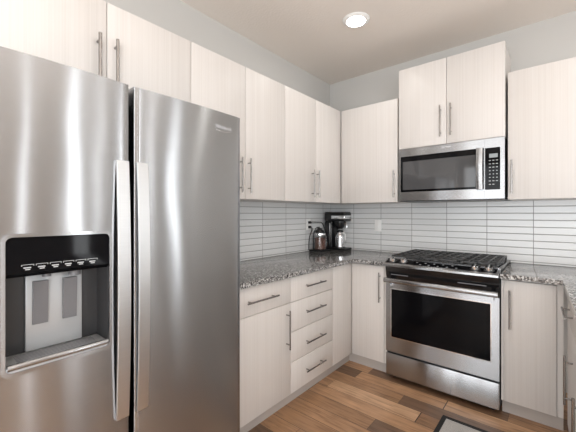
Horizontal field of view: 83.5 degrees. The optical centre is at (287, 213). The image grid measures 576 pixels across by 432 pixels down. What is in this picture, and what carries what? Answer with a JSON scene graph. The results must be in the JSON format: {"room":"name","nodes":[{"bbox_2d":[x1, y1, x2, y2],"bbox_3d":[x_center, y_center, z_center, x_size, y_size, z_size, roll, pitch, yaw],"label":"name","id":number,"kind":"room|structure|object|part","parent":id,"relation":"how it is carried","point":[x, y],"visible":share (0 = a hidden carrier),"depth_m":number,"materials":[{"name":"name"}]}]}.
{"room":"kitchen","nodes":[
{"label":"kitchen","id":0,"kind":"room"},
{"bbox_2d":[103,0,329,204],"bbox_3d":[-1.784,-0.074,1.033,0.120,2.748,7.120,0,0,40],"label":"wall","id":1,"kind":"structure","parent":0,"point":[177,17],"depth_m":2.48,"materials":[{"name":"grey paint"}]},
{"bbox_2d":[0,0,190,102],"bbox_3d":[-0.968,-0.769,1.612,0.384,0.447,0.904,0,0,40],"label":"upper cabinet","id":2,"kind":"object","parent":1,"relation":"attached to","point":[98,37],"visible":0.48,"depth_m":1.49,"materials":[{"name":"white wood"}]},
{"bbox_3d":[-1.004,-0.769,1.347,0.019,0.447,0.451,0,0,40],"label":"door","id":3,"kind":"part","parent":2,"relation":"part of","materials":[{"name":"white wood"}]},
{"bbox_3d":[-0.861,-0.703,1.472,0.039,0.235,0.015,0,0,40],"label":"handle","id":4,"kind":"part","parent":2,"relation":"part of","materials":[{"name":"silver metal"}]},
{"bbox_3d":[-0.812,-0.703,1.530,0.039,0.235,0.015,0,0,40],"label":"handle","id":5,"kind":"part","parent":2,"relation":"part of","materials":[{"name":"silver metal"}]},
{"bbox_3d":[-0.713,-0.769,1.694,0.019,0.447,0.449,0,0,40],"label":"door","id":6,"kind":"part","parent":2,"relation":"part of","materials":[{"name":"white wood"}]},
{"bbox_2d":[191,42,284,201],"bbox_3d":[-0.410,-0.546,2.280,0.382,0.895,0.833,0,0,40],"label":"upper cabinet","id":7,"kind":"object","parent":1,"relation":"attached to","point":[219,83],"visible":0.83,"depth_m":2.21,"materials":[{"name":"white wood"}]},
{"bbox_3d":[-0.432,-0.546,2.029,0.019,0.895,0.420,0,0,40],"label":"door","id":8,"kind":"part","parent":7,"relation":"part of","materials":[{"name":"white wood"}]},
{"bbox_3d":[-0.309,-0.256,2.132,0.037,0.235,0.010,0,0,40],"label":"handle","id":9,"kind":"part","parent":7,"relation":"part of","materials":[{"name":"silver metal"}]},
{"bbox_3d":[-0.259,-0.256,2.192,0.037,0.235,0.010,0,0,40],"label":"handle","id":10,"kind":"part","parent":7,"relation":"part of","materials":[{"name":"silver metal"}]},
{"bbox_3d":[-0.163,-0.546,2.349,0.019,0.895,0.409,0,0,40],"label":"door","id":11,"kind":"part","parent":7,"relation":"part of","materials":[{"name":"white wood"}]},
{"bbox_2d":[240,201,329,260],"bbox_3d":[-0.173,0.144,2.854,0.008,0.482,2.020,0,0,40],"label":"backsplash","id":12,"kind":"structure","parent":1,"relation":"attached to","point":[267,229],"depth_m":2.93,"materials":[{"name":"grey tile"}]},
{"bbox_2d":[261,86,340,203],"bbox_3d":[0.127,-0.546,2.919,0.382,0.895,0.833,0,0,40],"label":"upper cabinet","id":13,"kind":"object","parent":1,"relation":"attached to","point":[312,127],"visible":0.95,"depth_m":2.77,"materials":[{"name":"white wood"}]},
{"bbox_3d":[0.104,-0.546,2.667,0.019,0.895,0.415,0,0,40],"label":"door","id":14,"kind":"part","parent":13,"relation":"part of","materials":[{"name":"white wood"}]},
{"bbox_3d":[0.218,-0.256,2.760,0.037,0.235,0.010,0,0,40],"label":"handle","id":15,"kind":"part","parent":13,"relation":"part of","materials":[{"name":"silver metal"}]},
{"bbox_3d":[0.265,-0.256,2.816,0.037,0.235,0.010,0,0,40],"label":"handle","id":16,"kind":"part","parent":13,"relation":"part of","materials":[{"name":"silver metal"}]},
{"bbox_3d":[0.372,-0.546,2.987,0.019,0.895,0.414,0,0,40],"label":"door","id":17,"kind":"part","parent":13,"relation":"part of","materials":[{"name":"white wood"}]},
{"bbox_2d":[306,219,310,229],"bbox_3d":[0.208,0.114,3.296,0.008,0.115,0.072,0,0,40],"label":"outlet plate","id":18,"kind":"object","parent":1,"relation":"attached to","point":[307,220],"visible":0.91,"depth_m":3.28,"materials":[{"name":"white plastic"}]},
{"bbox_2d":[180,0,575,84],"bbox_3d":[-0.015,-1.498,-0.530,4.600,0.100,7.000,0,0,40],"label":"ceiling","id":19,"kind":"structure","parent":0,"point":[312,35],"depth_m":2.47,"materials":[{"name":"beige paint"}]},
{"bbox_2d":[342,12,369,27],"bbox_3d":[0.509,-1.441,2.414,0.200,0.014,0.200,0,0,40],"label":"recessed light","id":20,"kind":"object","parent":19,"relation":"in","point":[355,19],"visible":1,"depth_m":2.40,"materials":[{"name":"white plastic"}]},
{"bbox_2d":[347,16,364,26],"bbox_3d":[0.509,-1.441,2.414,0.139,0.009,0.139,0,0,40],"label":"diffuser","id":21,"kind":"object","parent":20,"relation":"attached to","point":[352,21],"depth_m":2.41,"materials":[{"name":"white plastic"}]},
{"bbox_2d":[248,360,568,431],"bbox_3d":[-0.015,1.349,-0.530,4.600,0.100,7.000,0,0,40],"label":"floor","id":22,"kind":"structure","parent":0,"point":[355,397],"depth_m":2.12,"materials":[{"name":"brown wood"}]},
{"bbox_2d":[0,46,239,431],"bbox_3d":[-0.807,0.415,1.457,0.772,1.768,0.936,0,0,40],"label":"refrigerator","id":23,"kind":"object","parent":22,"relation":"on","point":[120,205],"visible":1,"depth_m":1.14,"materials":[{"name":"grey metal"}]},
{"bbox_3d":[-0.751,0.129,1.049,0.105,0.117,0.273,0,0,40],"label":"control panel","id":24,"kind":"part","parent":23,"relation":"part of","materials":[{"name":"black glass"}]},
{"bbox_3d":[-0.747,0.385,1.056,0.116,1.708,0.399,0,0,40],"label":"freezer door","id":25,"kind":"part","parent":23,"relation":"part of","materials":[{"name":"silver metal"}]},
{"bbox_3d":[-0.725,0.198,1.095,0.036,0.020,0.036,0,0,40],"label":"spout","id":26,"kind":"part","parent":23,"relation":"part of","materials":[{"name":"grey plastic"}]},
{"bbox_3d":[-0.586,0.271,1.146,0.031,0.917,0.043,0,0,40],"label":"handle","id":27,"kind":"part","parent":23,"relation":"part of","materials":[{"name":"metal"}]},
{"bbox_3d":[-0.540,0.271,1.200,0.031,0.917,0.043,0,0,40],"label":"handle","id":28,"kind":"part","parent":23,"relation":"part of","materials":[{"name":"metal"}]},
{"bbox_3d":[-0.440,0.385,1.421,0.116,1.708,0.518,0,0,40],"label":"door","id":29,"kind":"part","parent":23,"relation":"part of","materials":[{"name":"silver metal"}]},
{"bbox_2d":[240,278,290,431],"bbox_3d":[-0.374,0.857,2.117,0.646,0.883,0.542,0,0,40],"label":"base cabinet","id":30,"kind":"object","parent":22,"relation":"on","point":[265,309],"visible":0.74,"depth_m":1.95,"materials":[{"name":"white wood"}]},
{"bbox_3d":[-0.149,0.509,1.911,0.037,0.010,0.262,0,0,40],"label":"handle","id":31,"kind":"part","parent":30,"relation":"part of","materials":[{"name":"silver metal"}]},
{"bbox_3d":[-0.162,0.509,1.940,0.019,0.164,0.541,0,0,40],"label":"drawer","id":32,"kind":"part","parent":30,"relation":"part of","materials":[{"name":"white wood"}]},
{"bbox_3d":[0.004,0.758,2.094,0.037,0.253,0.010,0,0,40],"label":"handle","id":33,"kind":"part","parent":30,"relation":"part of","materials":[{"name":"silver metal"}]},
{"bbox_2d":[285,268,332,404],"bbox_3d":[-0.031,0.857,2.525,0.646,0.883,0.519,0,0,40],"label":"base cabinet","id":34,"kind":"object","parent":22,"relation":"on","point":[311,293],"visible":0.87,"depth_m":2.30,"materials":[{"name":"white wood"}]},
{"bbox_3d":[0.180,1.099,2.348,0.019,0.203,0.518,0,0,40],"label":"drawer","id":35,"kind":"part","parent":34,"relation":"part of","materials":[{"name":"white wood"}]},
{"bbox_3d":[0.180,0.894,2.348,0.019,0.199,0.518,0,0,40],"label":"drawer","id":36,"kind":"part","parent":34,"relation":"part of","materials":[{"name":"white wood"}]},
{"bbox_3d":[0.180,0.693,2.348,0.019,0.195,0.518,0,0,40],"label":"drawer","id":37,"kind":"part","parent":34,"relation":"part of","materials":[{"name":"white wood"}]},
{"bbox_3d":[0.180,0.509,2.348,0.019,0.164,0.518,0,0,40],"label":"drawer","id":38,"kind":"part","parent":34,"relation":"part of","materials":[{"name":"white wood"}]},
{"bbox_3d":[0.200,1.096,2.327,0.037,0.010,0.236,0,0,40],"label":"handle","id":39,"kind":"part","parent":34,"relation":"part of","materials":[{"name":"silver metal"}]},
{"bbox_3d":[0.200,0.898,2.327,0.037,0.010,0.236,0,0,40],"label":"handle","id":40,"kind":"part","parent":34,"relation":"part of","materials":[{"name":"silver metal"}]},
{"bbox_3d":[0.200,0.683,2.327,0.037,0.010,0.236,0,0,40],"label":"handle","id":41,"kind":"part","parent":34,"relation":"part of","materials":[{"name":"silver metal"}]},
{"bbox_3d":[0.200,0.504,2.327,0.037,0.010,0.236,0,0,40],"label":"handle","id":42,"kind":"part","parent":34,"relation":"part of","materials":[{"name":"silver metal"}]},
{"bbox_2d":[327,263,386,375],"bbox_3d":[0.534,0.857,2.985,0.920,0.883,0.908,0,0,40],"label":"base cabinet","id":43,"kind":"object","parent":22,"relation":"on","point":[359,289],"visible":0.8,"depth_m":2.67,"materials":[{"name":"white wood"}]},
{"bbox_2d":[240,249,396,289],"bbox_3d":[0.184,0.400,2.566,0.922,0.030,1.998,0,0,40],"label":"countertop","id":44,"kind":"structure","parent":43,"relation":"on","point":[253,272],"depth_m":2.53,"materials":[{"name":"grey stone"}]},
{"bbox_2d":[309,227,329,251],"bbox_3d":[0.324,0.261,3.298,0.158,0.248,0.158,0,0,40],"label":"kettle","id":45,"kind":"object","parent":44,"relation":"on","point":[319,238],"visible":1,"depth_m":3.24,"materials":[{"name":"silver metal"}]},
{"bbox_3d":[0.323,0.172,3.299,0.100,0.050,0.100,0,0,40],"label":"lid","id":46,"kind":"part","parent":45,"relation":"part of","materials":[{"name":"black plastic"}]},
{"bbox_3d":[0.323,0.294,3.299,0.148,0.146,0.148,0,0,40],"label":"glass","id":47,"kind":"part","parent":45,"relation":"part of","materials":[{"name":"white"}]},
{"bbox_2d":[325,212,351,250],"bbox_3d":[0.535,0.185,3.443,0.251,0.400,0.154,0,0,40],"label":"coffee maker","id":48,"kind":"object","parent":44,"relation":"on","point":[336,238],"visible":0.97,"depth_m":3.40,"materials":[{"name":"black plastic"}]},
{"bbox_3d":[0.532,0.038,3.446,0.244,0.090,0.150,0,0,40],"label":"water tank","id":49,"kind":"part","parent":48,"relation":"part of","materials":[{"name":"black plastic"}]},
{"bbox_2d":[334,221,347,228],"bbox_3d":[0.567,0.123,3.416,0.167,0.080,0.124,0,0,40],"label":"basket","id":50,"kind":"object","parent":48,"relation":"on","point":[337,224],"depth_m":3.38,"materials":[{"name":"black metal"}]},
{"bbox_3d":[0.444,0.814,2.662,0.019,0.774,0.296,0,0,40],"label":"door","id":51,"kind":"part","parent":43,"relation":"part of","materials":[{"name":"white wood"}]},
{"bbox_3d":[0.666,0.814,2.685,0.286,0.774,0.019,0,0,40],"label":"door","id":52,"kind":"part","parent":43,"relation":"part of","materials":[{"name":"white wood"}]},
{"bbox_3d":[0.734,0.594,2.591,0.010,0.240,0.037,0,0,40],"label":"handle","id":53,"kind":"part","parent":43,"relation":"part of","materials":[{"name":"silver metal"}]},
{"bbox_2d":[383,249,510,409],"bbox_3d":[1.243,0.815,2.518,0.756,0.968,0.688,0,0,40],"label":"range","id":54,"kind":"object","parent":22,"relation":"on","point":[443,308],"visible":0.99,"depth_m":2.27,"materials":[{"name":"grey metal"}]},
{"bbox_3d":[1.044,0.527,2.281,0.747,0.060,0.059,0,0,40],"label":"handle","id":55,"kind":"part","parent":54,"relation":"part of","materials":[{"name":"silver metal"}]},
{"bbox_3d":[1.061,0.382,2.301,0.756,0.054,0.120,0,0,40],"label":"control panel","id":56,"kind":"part","parent":54,"relation":"part of","materials":[{"name":"silver metal"}]},
{"bbox_3d":[1.061,0.371,2.301,0.731,0.024,0.068,0,0,40],"label":"touch panel","id":57,"kind":"part","parent":54,"relation":"part of","materials":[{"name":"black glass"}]},
{"bbox_3d":[1.066,0.475,2.308,0.753,0.129,0.038,0,0,40],"label":"vent panel","id":58,"kind":"part","parent":54,"relation":"part of","materials":[{"name":"metal"}]},
{"bbox_3d":[1.070,1.177,2.312,0.753,0.170,0.026,0,0,40],"label":"storage drawer","id":59,"kind":"part","parent":54,"relation":"part of","materials":[{"name":"silver metal"}]},
{"bbox_3d":[1.070,0.809,2.312,0.753,0.536,0.026,0,0,40],"label":"oven door","id":60,"kind":"part","parent":54,"relation":"part of","materials":[{"name":"silver metal"}]},
{"bbox_3d":[1.087,0.354,2.332,0.751,0.010,0.018,0,0,40],"label":"trim","id":61,"kind":"part","parent":54,"relation":"part of","materials":[{"name":"silver metal"}]},
{"bbox_2d":[396,257,510,272],"bbox_3d":[1.282,0.383,2.564,0.755,0.032,0.568,0,0,40],"label":"cooktop","id":62,"kind":"object","parent":54,"relation":"in","point":[502,265],"depth_m":2.36,"materials":[{"name":"silver metal"}]},
{"bbox_2d":[433,415,487,431],"bbox_3d":[0.977,1.295,1.599,0.576,0.008,0.737,0,0,40],"label":"floor mat","id":63,"kind":"object","parent":22,"relation":"on","point":[446,424],"visible":1,"depth_m":1.95,"materials":[{"name":"black"}]},
{"bbox_2d":[501,279,563,430],"bbox_3d":[1.675,0.857,2.199,0.306,0.883,0.646,0,0,40],"label":"base cabinet","id":64,"kind":"object","parent":22,"relation":"on","point":[532,321],"visible":0.97,"depth_m":1.98,"materials":[{"name":"white wood"}]},
{"bbox_3d":[1.398,0.607,2.033,0.010,0.245,0.037,0,0,40],"label":"handle","id":65,"kind":"part","parent":64,"relation":"part of","materials":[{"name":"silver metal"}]},
{"bbox_2d":[560,300,575,431],"bbox_3d":[1.659,0.857,1.461,0.637,0.883,0.513,0,0,38],"label":"base cabinet","id":66,"kind":"object","parent":22,"relation":"on","point":[571,362],"visible":0.85,"depth_m":1.59,"materials":[{"name":"white wood"}]},
{"bbox_3d":[1.421,0.509,1.644,0.037,0.010,0.236,0,0,38],"label":"handle","id":67,"kind":"part","parent":66,"relation":"part of","materials":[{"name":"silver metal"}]},
{"bbox_3d":[1.367,0.819,1.574,0.037,0.240,0.010,0,0,37],"label":"handle","id":68,"kind":"part","parent":66,"relation":"part of","materials":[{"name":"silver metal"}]},
{"bbox_3d":[1.443,0.509,1.627,0.019,0.164,0.512,0,0,38],"label":"drawer","id":69,"kind":"part","parent":66,"relation":"part of","materials":[{"name":"white wood"}]},
{"bbox_3d":[1.443,0.898,1.627,0.019,0.606,0.512,0,0,38],"label":"door","id":70,"kind":"part","parent":66,"relation":"part of","materials":[{"name":"white wood"}]},
{"bbox_2d":[571,398,575,431],"bbox_3d":[1.343,0.857,1.050,0.637,0.883,0.517,0,0,38],"label":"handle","id":71,"kind":"object","parent":22,"relation":"on","point":[573,407],"visible":1,"depth_m":1.22,"materials":[{"name":"silver metal"}]},
{"bbox_3d":[0.999,0.857,0.602,0.637,0.883,0.607,0,0,38],"label":"base cabinet","id":72,"kind":"object","parent":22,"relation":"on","visible":0},
{"bbox_2d":[500,262,575,317],"bbox_3d":[1.416,0.400,1.317,1.048,0.030,2.327,0,0,40],"label":"countertop","id":73,"kind":"structure","parent":72,"relation":"on","point":[547,274],"depth_m":2.03,"materials":[{"name":"grey stone"}]},
{"bbox_2d":[330,11,575,392],"bbox_3d":[2.273,-0.074,2.197,4.600,2.748,0.120,0,0,40],"label":"wall","id":74,"kind":"structure","parent":0,"point":[550,40],"depth_m":2.55,"materials":[{"name":"grey paint"}]},
{"bbox_2d":[341,98,409,203],"bbox_3d":[0.831,-0.546,3.079,0.558,0.895,0.382,0,0,40],"label":"upper cabinet","id":75,"kind":"object","parent":74,"relation":"attached to","point":[369,133],"visible":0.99,"depth_m":2.94,"materials":[{"name":"white wood"}]},
{"bbox_2d":[375,220,380,230],"bbox_3d":[0.907,0.124,3.250,0.072,0.115,0.008,0,0,40],"label":"switch plate","id":76,"kind":"object","parent":74,"relation":"attached to","point":[377,222],"visible":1,"depth_m":3.25,"materials":[{"name":"white plastic"}]},
{"bbox_2d":[330,200,575,266],"bbox_3d":[1.527,0.144,2.740,2.742,0.482,0.008,0,0,40],"label":"backsplash","id":77,"kind":"structure","parent":74,"relation":"attached to","point":[542,232],"depth_m":2.70,"materials":[{"name":"grey tile"}]},
{"bbox_2d":[399,41,510,149],"bbox_3d":[1.341,-0.879,2.635,0.756,0.670,0.407,0,0,40],"label":"upper cabinet","id":78,"kind":"object","parent":74,"relation":"attached to","point":[462,97],"visible":1,"depth_m":2.46,"materials":[{"name":"white wood"}]},
{"bbox_3d":[1.095,-0.879,2.637,0.374,0.670,0.019,0,0,40],"label":"door","id":79,"kind":"part","parent":78,"relation":"part of","materials":[{"name":"white wood"}]},
{"bbox_3d":[1.189,-0.722,2.520,0.010,0.245,0.037,0,0,40],"label":"handle","id":80,"kind":"part","parent":78,"relation":"part of","materials":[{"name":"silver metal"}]},
{"bbox_3d":[1.247,-0.722,2.472,0.010,0.245,0.037,0,0,40],"label":"handle","id":81,"kind":"part","parent":78,"relation":"part of","materials":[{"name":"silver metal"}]},
{"bbox_2d":[399,136,509,202],"bbox_3d":[1.337,-0.320,2.631,0.755,0.442,0.399,0,0,40],"label":"microwave","id":82,"kind":"object","parent":78,"relation":"attached to","point":[475,170],"visible":1,"depth_m":2.47,"materials":[{"name":"grey metal"}]},
{"bbox_3d":[1.394,-0.326,2.348,0.041,0.302,0.038,0,0,40],"label":"handle","id":83,"kind":"part","parent":82,"relation":"part of","materials":[{"name":"silver metal"}]},
{"bbox_3d":[1.484,-0.323,2.314,0.124,0.435,0.026,0,0,40],"label":"control frame","id":84,"kind":"part","parent":82,"relation":"part of","materials":[{"name":"silver metal"}]},
{"bbox_3d":[1.385,-0.879,2.393,0.377,0.670,0.019,0,0,40],"label":"door","id":85,"kind":"part","parent":78,"relation":"part of","materials":[{"name":"white wood"}]},
{"bbox_2d":[508,57,575,200],"bbox_3d":[1.884,-0.546,2.195,0.612,0.895,0.382,0,0,40],"label":"upper cabinet","id":86,"kind":"object","parent":74,"relation":"attached to","point":[541,98],"visible":1,"depth_m":2.15,"materials":[{"name":"white wood"}]},
{"bbox_3d":[1.558,-0.256,2.244,0.010,0.235,0.037,0,0,40],"label":"handle","id":87,"kind":"part","parent":86,"relation":"part of","materials":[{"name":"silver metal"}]}
]}

